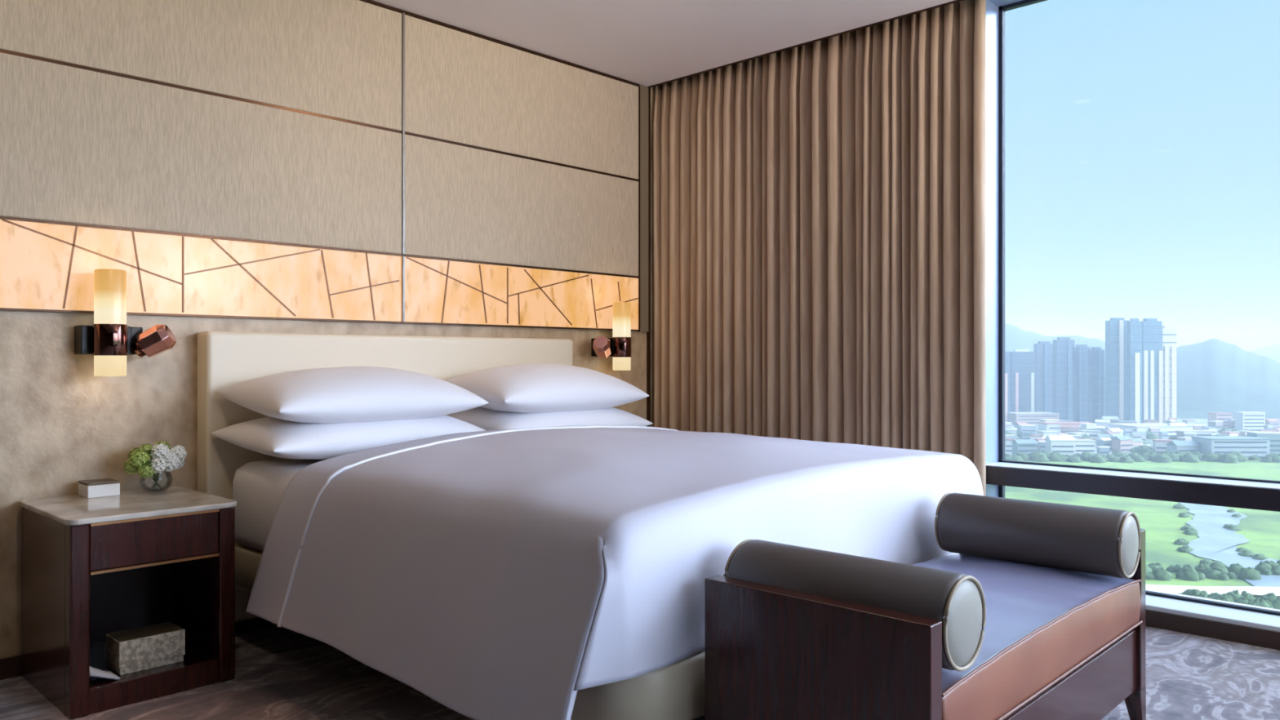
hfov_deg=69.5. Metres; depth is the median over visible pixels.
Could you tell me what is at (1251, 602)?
tree
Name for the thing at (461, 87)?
wall panel
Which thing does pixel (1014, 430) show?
building
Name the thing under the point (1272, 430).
building
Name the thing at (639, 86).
metal strip
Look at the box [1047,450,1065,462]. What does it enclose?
tree
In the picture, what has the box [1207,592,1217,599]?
tree
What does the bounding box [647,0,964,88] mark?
trim
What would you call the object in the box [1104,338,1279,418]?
hill
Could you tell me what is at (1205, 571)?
bush
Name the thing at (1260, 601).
tree
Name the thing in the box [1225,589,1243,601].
tree
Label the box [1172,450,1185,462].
tree
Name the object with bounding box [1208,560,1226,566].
bush
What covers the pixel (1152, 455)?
tree
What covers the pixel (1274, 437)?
building
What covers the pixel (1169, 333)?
tower block
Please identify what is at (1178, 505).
bush
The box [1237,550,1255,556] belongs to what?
bush
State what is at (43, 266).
decorative wall panel
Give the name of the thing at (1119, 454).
tree
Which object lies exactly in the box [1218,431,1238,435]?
building
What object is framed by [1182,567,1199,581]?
bush
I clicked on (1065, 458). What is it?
tree
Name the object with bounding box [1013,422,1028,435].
building
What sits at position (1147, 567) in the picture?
bush
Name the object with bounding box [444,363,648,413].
pillow
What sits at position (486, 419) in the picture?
pillow
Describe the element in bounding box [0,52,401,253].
wall panel
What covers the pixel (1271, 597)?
tree
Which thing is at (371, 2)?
trim
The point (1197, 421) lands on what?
ground
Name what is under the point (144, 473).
glass bowl
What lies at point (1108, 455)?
tree
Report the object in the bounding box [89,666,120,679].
book
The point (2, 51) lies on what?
metal strip
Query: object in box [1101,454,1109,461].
tree
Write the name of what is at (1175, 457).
tree
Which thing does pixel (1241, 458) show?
tree
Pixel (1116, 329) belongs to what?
tower block
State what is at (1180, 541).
bush
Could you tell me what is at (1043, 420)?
building
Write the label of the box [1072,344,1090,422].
tower block
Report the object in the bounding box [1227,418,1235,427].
building
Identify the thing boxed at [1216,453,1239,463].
tree
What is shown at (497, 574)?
duvet
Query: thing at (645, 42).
ceiling
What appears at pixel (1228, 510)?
bush
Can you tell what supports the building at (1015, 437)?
on the ground at (1161, 522)
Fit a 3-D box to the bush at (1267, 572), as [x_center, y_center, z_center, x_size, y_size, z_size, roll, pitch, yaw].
[291.069,98.415,428.375,5.422,3.170,5.413,0,0,44]
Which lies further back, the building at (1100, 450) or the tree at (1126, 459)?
the building at (1100, 450)
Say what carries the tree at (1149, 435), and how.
on the ground at (1161, 522)
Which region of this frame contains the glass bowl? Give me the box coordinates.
[138,467,173,493]
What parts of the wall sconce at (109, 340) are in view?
mounting plate, lamp shade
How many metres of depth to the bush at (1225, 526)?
546.71 m
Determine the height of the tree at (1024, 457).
6.317 m
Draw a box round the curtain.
[653,0,986,495]
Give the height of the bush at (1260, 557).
2.643 m
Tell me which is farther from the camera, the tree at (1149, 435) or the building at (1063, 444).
the tree at (1149, 435)
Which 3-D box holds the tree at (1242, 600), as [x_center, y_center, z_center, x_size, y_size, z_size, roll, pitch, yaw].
[239.424,96.899,366.236,9.043,6.203,8.469,0,0,44]
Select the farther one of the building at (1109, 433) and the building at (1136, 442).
the building at (1109, 433)
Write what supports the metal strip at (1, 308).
attached to the wall
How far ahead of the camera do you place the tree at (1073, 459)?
900.27 m
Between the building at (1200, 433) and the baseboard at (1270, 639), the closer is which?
the baseboard at (1270, 639)
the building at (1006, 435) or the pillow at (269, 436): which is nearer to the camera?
the pillow at (269, 436)
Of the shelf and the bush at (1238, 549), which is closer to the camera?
the shelf
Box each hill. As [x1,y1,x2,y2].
[1004,324,1105,385]
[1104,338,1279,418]
[1250,343,1279,363]
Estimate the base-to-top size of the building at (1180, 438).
11.152 m
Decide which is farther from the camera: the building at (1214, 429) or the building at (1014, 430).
the building at (1014, 430)
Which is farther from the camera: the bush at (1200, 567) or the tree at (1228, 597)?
the bush at (1200, 567)
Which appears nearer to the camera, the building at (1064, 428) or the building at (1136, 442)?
the building at (1136, 442)
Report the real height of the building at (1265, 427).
12.443 m
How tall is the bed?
1.212 m
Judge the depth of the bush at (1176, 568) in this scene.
433.17 m
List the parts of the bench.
panel, leg, panel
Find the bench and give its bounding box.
[704,528,1146,719]
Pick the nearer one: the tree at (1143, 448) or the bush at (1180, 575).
the bush at (1180, 575)
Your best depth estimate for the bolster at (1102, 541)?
2.78 m
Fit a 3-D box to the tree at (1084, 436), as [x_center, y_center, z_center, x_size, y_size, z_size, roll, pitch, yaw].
[539.195,94.558,1117.497,20.423,10.884,19.222,0,0,44]
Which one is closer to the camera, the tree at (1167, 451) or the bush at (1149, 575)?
the bush at (1149, 575)
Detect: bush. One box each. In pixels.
[1145,564,1151,572]
[1145,571,1155,579]
[1147,562,1159,573]
[1152,567,1172,581]
[1155,562,1164,568]
[1164,564,1173,572]
[1173,503,1185,508]
[1173,538,1189,545]
[1173,564,1182,573]
[1175,569,1184,579]
[1177,511,1190,517]
[1177,545,1193,552]
[1178,564,1195,571]
[1181,524,1195,530]
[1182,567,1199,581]
[1183,528,1199,535]
[1195,563,1211,572]
[1195,569,1205,580]
[1199,559,1212,564]
[1201,568,1210,574]
[1204,568,1221,579]
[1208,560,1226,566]
[1210,564,1228,573]
[1217,572,1230,580]
[1222,524,1232,528]
[1224,571,1237,579]
[1226,509,1235,512]
[1226,524,1240,531]
[1226,564,1244,575]
[1231,513,1241,516]
[1235,546,1248,551]
[1236,566,1262,580]
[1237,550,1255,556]
[1252,553,1268,559]
[1254,560,1272,574]
[1261,568,1272,575]
[1263,560,1278,566]
[1271,564,1279,575]
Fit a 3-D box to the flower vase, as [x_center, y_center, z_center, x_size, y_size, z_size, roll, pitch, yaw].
[-1.781,0.393,3.389,0.204,0.184,0.159,0,0,-16]
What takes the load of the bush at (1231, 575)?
on the ground at (1161, 522)
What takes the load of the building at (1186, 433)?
on the ground at (1161, 522)
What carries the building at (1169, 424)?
on the ground at (1161, 522)
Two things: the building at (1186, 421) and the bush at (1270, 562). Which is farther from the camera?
the building at (1186, 421)
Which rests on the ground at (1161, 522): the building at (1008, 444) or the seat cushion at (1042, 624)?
the building at (1008, 444)
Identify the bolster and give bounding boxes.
[723,538,986,671]
[934,493,1141,578]
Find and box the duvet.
[245,425,983,719]
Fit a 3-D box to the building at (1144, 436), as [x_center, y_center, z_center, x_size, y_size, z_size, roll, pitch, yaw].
[609.334,93.729,1127.933,16.949,12.543,11.464,0,0,6]
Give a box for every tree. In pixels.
[1004,453,1012,460]
[1005,431,1017,436]
[1011,454,1023,461]
[1016,451,1027,456]
[1019,453,1029,461]
[1029,451,1048,462]
[1041,452,1050,461]
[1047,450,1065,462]
[1062,453,1068,462]
[1067,454,1082,462]
[1078,451,1094,461]
[1081,433,1093,439]
[1084,454,1093,461]
[1088,453,1106,462]
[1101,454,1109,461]
[1106,453,1114,461]
[1109,456,1119,462]
[1111,450,1126,457]
[1120,455,1133,462]
[1128,452,1140,458]
[1132,444,1154,453]
[1133,455,1146,462]
[1138,452,1147,460]
[1145,431,1158,439]
[1147,451,1157,461]
[1151,452,1172,462]
[1163,449,1173,454]
[1168,435,1177,439]
[1168,452,1180,462]
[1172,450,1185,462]
[1180,453,1199,462]
[1181,589,1192,595]
[1186,588,1208,596]
[1191,450,1203,461]
[1192,593,1212,599]
[1201,452,1217,462]
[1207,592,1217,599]
[1213,592,1234,602]
[1213,595,1231,601]
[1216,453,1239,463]
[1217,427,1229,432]
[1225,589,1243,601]
[1231,451,1248,462]
[1234,595,1248,604]
[1240,591,1254,599]
[1247,455,1256,460]
[1247,600,1261,606]
[1248,597,1270,608]
[1252,454,1261,460]
[1260,455,1273,462]
[1261,592,1277,601]
[1264,599,1273,608]
[1266,452,1277,456]
[1270,600,1279,609]
[1271,455,1279,462]
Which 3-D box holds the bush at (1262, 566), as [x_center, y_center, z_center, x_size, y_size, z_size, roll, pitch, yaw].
[292.071,97.186,431.221,9.354,5.627,9.716,0,0,44]
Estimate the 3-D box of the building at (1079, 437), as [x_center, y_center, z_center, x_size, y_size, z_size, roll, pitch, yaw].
[504.398,94.024,1077.291,20.946,11.953,15.955,0,0,18]
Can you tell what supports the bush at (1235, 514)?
on the ground at (1161, 522)
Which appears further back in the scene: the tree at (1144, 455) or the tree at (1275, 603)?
the tree at (1144, 455)
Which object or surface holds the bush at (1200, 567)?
on the ground at (1161, 522)
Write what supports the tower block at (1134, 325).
on the ground at (1161, 522)
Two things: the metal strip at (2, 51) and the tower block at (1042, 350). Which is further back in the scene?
the tower block at (1042, 350)
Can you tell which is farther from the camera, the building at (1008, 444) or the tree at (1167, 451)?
the building at (1008, 444)
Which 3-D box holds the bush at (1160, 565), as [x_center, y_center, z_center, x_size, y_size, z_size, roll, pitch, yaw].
[245.937,98.131,438.138,6.226,3.738,5.787,0,0,44]
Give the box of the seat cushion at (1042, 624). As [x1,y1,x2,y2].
[912,553,1141,719]
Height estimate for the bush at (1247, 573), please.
5.869 m
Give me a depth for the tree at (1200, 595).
366.95 m
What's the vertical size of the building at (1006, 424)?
12.641 m
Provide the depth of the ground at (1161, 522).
602.35 m
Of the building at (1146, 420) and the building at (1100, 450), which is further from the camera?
the building at (1146, 420)
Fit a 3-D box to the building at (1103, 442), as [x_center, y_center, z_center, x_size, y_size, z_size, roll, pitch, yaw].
[509.501,92.698,1011.676,13.870,14.603,10.519,0,0,-22]
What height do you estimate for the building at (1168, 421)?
13.689 m
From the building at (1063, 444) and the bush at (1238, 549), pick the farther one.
the building at (1063, 444)
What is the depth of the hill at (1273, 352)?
4653.02 m
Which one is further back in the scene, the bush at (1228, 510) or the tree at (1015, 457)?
the tree at (1015, 457)
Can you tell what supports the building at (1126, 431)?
on the ground at (1161, 522)
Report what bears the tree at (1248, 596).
on the ground at (1161, 522)
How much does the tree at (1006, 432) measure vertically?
10.254 m
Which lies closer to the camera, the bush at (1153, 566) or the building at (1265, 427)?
the bush at (1153, 566)
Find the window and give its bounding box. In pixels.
[958,0,1279,631]
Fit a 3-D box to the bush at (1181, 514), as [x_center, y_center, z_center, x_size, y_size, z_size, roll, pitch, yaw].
[348.289,98.709,589.928,6.583,2.581,10.688,0,0,44]
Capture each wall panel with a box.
[0,0,401,130]
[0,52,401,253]
[404,14,638,179]
[404,134,638,276]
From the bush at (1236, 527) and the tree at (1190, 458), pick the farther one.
the tree at (1190, 458)
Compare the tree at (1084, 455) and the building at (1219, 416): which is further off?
the building at (1219, 416)
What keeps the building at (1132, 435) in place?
on the ground at (1161, 522)
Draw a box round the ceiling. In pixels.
[372,0,955,86]
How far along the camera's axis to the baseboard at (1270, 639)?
3.64 m
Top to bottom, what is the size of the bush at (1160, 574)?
5.480 m
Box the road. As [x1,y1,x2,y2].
[1145,584,1279,595]
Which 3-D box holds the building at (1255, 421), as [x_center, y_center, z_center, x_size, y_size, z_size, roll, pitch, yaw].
[851.164,86.400,1286.511,32.628,27.200,17.471,0,0,-1]
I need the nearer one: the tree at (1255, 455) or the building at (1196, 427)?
the tree at (1255, 455)
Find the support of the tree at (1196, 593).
on the ground at (1161, 522)
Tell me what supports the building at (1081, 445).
on the ground at (1161, 522)
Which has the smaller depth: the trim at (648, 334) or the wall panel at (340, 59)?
the wall panel at (340, 59)
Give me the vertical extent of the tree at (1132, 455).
8.577 m
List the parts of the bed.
mattress, headboard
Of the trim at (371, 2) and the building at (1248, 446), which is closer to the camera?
the trim at (371, 2)
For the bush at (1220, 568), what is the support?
on the ground at (1161, 522)
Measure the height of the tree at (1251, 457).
8.757 m
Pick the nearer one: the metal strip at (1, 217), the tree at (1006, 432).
the metal strip at (1, 217)
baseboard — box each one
[0,617,271,679]
[1145,608,1279,650]
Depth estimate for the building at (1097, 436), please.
1039.75 m
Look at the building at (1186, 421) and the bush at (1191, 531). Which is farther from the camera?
the building at (1186, 421)
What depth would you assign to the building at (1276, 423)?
1325.00 m
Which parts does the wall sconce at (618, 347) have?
mounting plate, lamp shade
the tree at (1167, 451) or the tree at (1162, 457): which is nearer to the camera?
the tree at (1162, 457)
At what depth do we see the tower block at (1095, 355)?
1449.91 m
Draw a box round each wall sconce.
[74,268,176,376]
[591,302,631,370]
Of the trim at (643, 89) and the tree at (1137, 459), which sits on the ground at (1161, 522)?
the tree at (1137, 459)
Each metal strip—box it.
[0,48,638,181]
[0,215,639,278]
[0,307,639,331]
[401,12,404,321]
[638,85,639,331]
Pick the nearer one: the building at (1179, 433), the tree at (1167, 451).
the tree at (1167, 451)
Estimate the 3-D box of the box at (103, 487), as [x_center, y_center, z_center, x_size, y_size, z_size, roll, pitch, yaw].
[-1.945,0.461,3.316,0.112,0.053,0.104,0,0,44]
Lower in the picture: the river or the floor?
the floor
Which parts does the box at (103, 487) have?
box lid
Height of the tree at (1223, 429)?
7.675 m
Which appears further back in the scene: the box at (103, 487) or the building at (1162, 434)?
the building at (1162, 434)
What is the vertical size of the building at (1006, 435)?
11.114 m
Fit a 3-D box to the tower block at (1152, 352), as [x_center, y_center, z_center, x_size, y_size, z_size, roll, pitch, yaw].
[772.893,18.602,1395.785,31.799,162.796,31.417,0,0,44]
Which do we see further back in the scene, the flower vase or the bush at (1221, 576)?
the bush at (1221, 576)
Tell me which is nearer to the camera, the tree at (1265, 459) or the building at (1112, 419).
the tree at (1265, 459)
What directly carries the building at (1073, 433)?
on the ground at (1161, 522)
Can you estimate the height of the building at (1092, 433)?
8.705 m
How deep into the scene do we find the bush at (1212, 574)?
421.43 m
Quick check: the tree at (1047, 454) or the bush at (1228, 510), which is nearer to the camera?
the bush at (1228, 510)
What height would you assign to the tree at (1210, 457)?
8.409 m
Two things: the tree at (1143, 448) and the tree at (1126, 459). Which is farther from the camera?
the tree at (1143, 448)
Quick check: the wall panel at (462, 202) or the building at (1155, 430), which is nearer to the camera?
the wall panel at (462, 202)
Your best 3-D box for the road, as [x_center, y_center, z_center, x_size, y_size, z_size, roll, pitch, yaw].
[260.966,98.800,400.219,104.231,0.001,83.519,0,0,44]
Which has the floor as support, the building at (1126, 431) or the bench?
the bench
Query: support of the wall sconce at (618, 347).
attached to the wall
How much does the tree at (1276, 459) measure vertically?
6.869 m
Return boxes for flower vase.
[123,440,186,493]
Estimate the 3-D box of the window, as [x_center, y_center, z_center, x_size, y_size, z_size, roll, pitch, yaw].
[3.162,-0.367,3.017,4.390,2.935,0.299,0,0,44]
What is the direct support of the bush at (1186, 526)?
on the ground at (1161, 522)
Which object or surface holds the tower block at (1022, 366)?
on the ground at (1161, 522)
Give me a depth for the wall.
3.39 m
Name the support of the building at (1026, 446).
on the ground at (1161, 522)
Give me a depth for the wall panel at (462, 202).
4.78 m
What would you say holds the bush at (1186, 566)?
on the ground at (1161, 522)
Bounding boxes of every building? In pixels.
[1004,422,1011,426]
[1004,427,1017,435]
[1004,434,1014,436]
[1004,436,1018,439]
[1004,438,1014,453]
[1008,412,1059,424]
[1011,439,1038,454]
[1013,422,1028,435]
[1018,424,1036,435]
[1019,431,1032,439]
[1029,435,1043,439]
[1032,438,1045,452]
[1036,431,1061,435]
[1037,422,1093,431]
[1037,440,1045,452]
[1039,418,1059,422]
[1044,435,1075,455]
[1059,424,1079,432]
[1066,431,1089,435]
[1071,435,1082,439]
[1075,439,1096,453]
[1080,423,1097,430]
[1080,430,1101,437]
[1094,419,1110,426]
[1094,426,1105,431]
[1094,434,1110,448]
[1096,437,1111,450]
[1096,446,1110,454]
[1101,416,1119,423]
[1102,427,1123,435]
[1102,431,1119,436]
[1107,422,1193,437]
[1110,435,1133,452]
[1115,420,1137,423]
[1120,428,1136,435]
[1128,431,1146,441]
[1129,433,1142,439]
[1133,438,1143,447]
[1145,419,1158,422]
[1148,427,1161,438]
[1151,439,1173,453]
[1157,431,1168,439]
[1165,419,1177,423]
[1166,422,1187,426]
[1166,440,1200,453]
[1175,430,1197,436]
[1176,436,1191,440]
[1182,419,1195,424]
[1183,431,1197,436]
[1186,424,1207,430]
[1191,435,1271,458]
[1195,430,1213,435]
[1203,426,1217,435]
[1207,412,1232,426]
[1208,420,1223,428]
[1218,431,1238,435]
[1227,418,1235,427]
[1234,411,1266,431]
[1235,430,1253,435]
[1245,431,1279,454]
[1260,429,1276,431]
[1263,424,1273,429]
[1265,418,1279,429]
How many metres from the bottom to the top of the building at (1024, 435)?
11.214 m
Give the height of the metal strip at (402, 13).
1.442 m
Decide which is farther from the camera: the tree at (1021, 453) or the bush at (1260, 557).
the tree at (1021, 453)
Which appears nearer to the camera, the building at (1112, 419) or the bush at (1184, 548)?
the bush at (1184, 548)
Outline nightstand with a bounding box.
[19,485,236,719]
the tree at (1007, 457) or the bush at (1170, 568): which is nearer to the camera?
the bush at (1170, 568)
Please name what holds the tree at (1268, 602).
on the ground at (1161, 522)
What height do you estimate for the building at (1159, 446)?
15.792 m
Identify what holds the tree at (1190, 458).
on the ground at (1161, 522)
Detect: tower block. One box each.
[1004,351,1009,422]
[1009,349,1035,412]
[1033,341,1052,412]
[1052,337,1075,419]
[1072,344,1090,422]
[1088,346,1104,423]
[1105,317,1128,421]
[1127,318,1142,422]
[1142,318,1163,422]
[1161,325,1177,422]
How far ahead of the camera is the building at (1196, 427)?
1216.48 m
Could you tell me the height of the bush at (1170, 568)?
3.027 m
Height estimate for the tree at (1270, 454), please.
7.728 m
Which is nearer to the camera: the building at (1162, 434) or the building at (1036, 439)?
the building at (1036, 439)
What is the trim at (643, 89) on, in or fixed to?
attached to the wall
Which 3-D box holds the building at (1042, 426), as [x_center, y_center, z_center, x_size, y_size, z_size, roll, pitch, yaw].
[584.476,92.900,1263.013,64.927,14.200,33.775,0,0,5]
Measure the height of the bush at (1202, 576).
3.931 m
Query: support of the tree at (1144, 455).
on the ground at (1161, 522)
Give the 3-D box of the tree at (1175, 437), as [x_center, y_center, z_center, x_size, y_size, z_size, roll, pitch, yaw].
[637.448,95.008,1098.034,19.800,9.984,18.458,0,0,44]
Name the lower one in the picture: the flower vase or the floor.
the floor
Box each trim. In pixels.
[359,0,639,86]
[639,84,648,332]
[646,88,650,426]
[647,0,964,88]
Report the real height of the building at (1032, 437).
15.919 m
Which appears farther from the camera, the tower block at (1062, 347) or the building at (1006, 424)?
the tower block at (1062, 347)
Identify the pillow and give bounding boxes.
[211,414,486,459]
[216,366,488,422]
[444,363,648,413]
[446,406,653,430]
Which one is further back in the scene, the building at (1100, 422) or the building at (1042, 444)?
the building at (1100, 422)
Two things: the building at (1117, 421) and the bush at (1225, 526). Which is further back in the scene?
the building at (1117, 421)
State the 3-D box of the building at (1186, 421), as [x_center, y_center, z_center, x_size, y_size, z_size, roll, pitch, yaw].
[814.894,94.625,1369.378,14.096,10.751,9.430,0,0,-14]
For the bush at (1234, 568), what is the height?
4.557 m
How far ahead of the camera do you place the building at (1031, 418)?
1428.48 m
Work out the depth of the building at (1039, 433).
1090.18 m
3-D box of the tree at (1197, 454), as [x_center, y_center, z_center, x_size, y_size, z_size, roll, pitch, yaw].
[557.450,95.381,922.171,16.755,9.238,17.310,0,0,44]
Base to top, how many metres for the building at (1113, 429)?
13.322 m
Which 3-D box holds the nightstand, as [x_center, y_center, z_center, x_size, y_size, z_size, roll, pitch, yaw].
[-1.768,0.793,3.188,0.590,0.613,0.525,0,0,44]
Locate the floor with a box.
[0,622,1279,719]
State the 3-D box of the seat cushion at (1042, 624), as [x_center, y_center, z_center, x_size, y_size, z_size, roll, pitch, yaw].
[0.844,0.703,2.477,0.567,0.168,1.306,0,0,44]
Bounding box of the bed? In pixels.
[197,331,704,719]
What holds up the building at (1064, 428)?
on the ground at (1161, 522)
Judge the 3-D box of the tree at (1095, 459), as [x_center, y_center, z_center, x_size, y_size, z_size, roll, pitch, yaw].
[447.419,95.978,901.512,14.449,8.045,14.236,0,0,44]
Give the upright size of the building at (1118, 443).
17.462 m
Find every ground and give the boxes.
[1004,418,1279,455]
[1004,460,1279,599]
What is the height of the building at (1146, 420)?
14.048 m
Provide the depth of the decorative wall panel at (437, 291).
4.77 m
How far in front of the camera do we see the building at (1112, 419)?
1381.49 m
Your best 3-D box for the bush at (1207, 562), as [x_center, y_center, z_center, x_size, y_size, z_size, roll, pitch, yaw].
[278.949,98.949,454.097,5.733,2.102,8.278,0,0,44]
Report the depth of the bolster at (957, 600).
1.95 m
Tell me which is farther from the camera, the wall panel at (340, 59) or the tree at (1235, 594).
the tree at (1235, 594)
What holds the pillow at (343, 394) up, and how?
on the pillow at (269, 436)
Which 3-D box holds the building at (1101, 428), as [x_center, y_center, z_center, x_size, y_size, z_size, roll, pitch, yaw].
[602.071,93.248,1206.259,12.253,13.505,9.990,0,0,23]
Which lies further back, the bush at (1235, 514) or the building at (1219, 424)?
the building at (1219, 424)
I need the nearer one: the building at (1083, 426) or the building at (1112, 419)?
the building at (1083, 426)
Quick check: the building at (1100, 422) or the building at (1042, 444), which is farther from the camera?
the building at (1100, 422)
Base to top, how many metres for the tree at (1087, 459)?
6.570 m
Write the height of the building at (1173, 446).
17.498 m
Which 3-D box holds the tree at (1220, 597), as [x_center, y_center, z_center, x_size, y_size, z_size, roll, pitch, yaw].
[228.123,96.247,362.197,11.526,7.507,10.055,0,0,44]
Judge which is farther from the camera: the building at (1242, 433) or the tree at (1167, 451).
the building at (1242, 433)
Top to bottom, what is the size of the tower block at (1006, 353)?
117.106 m
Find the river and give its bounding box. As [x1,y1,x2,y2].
[1179,502,1279,597]
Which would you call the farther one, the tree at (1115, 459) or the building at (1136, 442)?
the building at (1136, 442)
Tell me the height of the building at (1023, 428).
14.714 m
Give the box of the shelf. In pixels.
[89,634,214,686]
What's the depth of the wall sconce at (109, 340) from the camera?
3.28 m
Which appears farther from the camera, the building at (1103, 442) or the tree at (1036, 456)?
the building at (1103, 442)
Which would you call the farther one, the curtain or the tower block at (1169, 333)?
the tower block at (1169, 333)
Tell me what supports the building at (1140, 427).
on the ground at (1161, 522)
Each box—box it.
[78,478,119,498]
[106,621,185,675]
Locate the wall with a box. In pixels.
[0,86,655,658]
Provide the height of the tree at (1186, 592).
5.902 m
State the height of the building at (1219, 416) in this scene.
21.200 m
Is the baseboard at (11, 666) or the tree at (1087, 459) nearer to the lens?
the baseboard at (11, 666)
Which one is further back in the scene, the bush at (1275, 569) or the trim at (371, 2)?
the bush at (1275, 569)

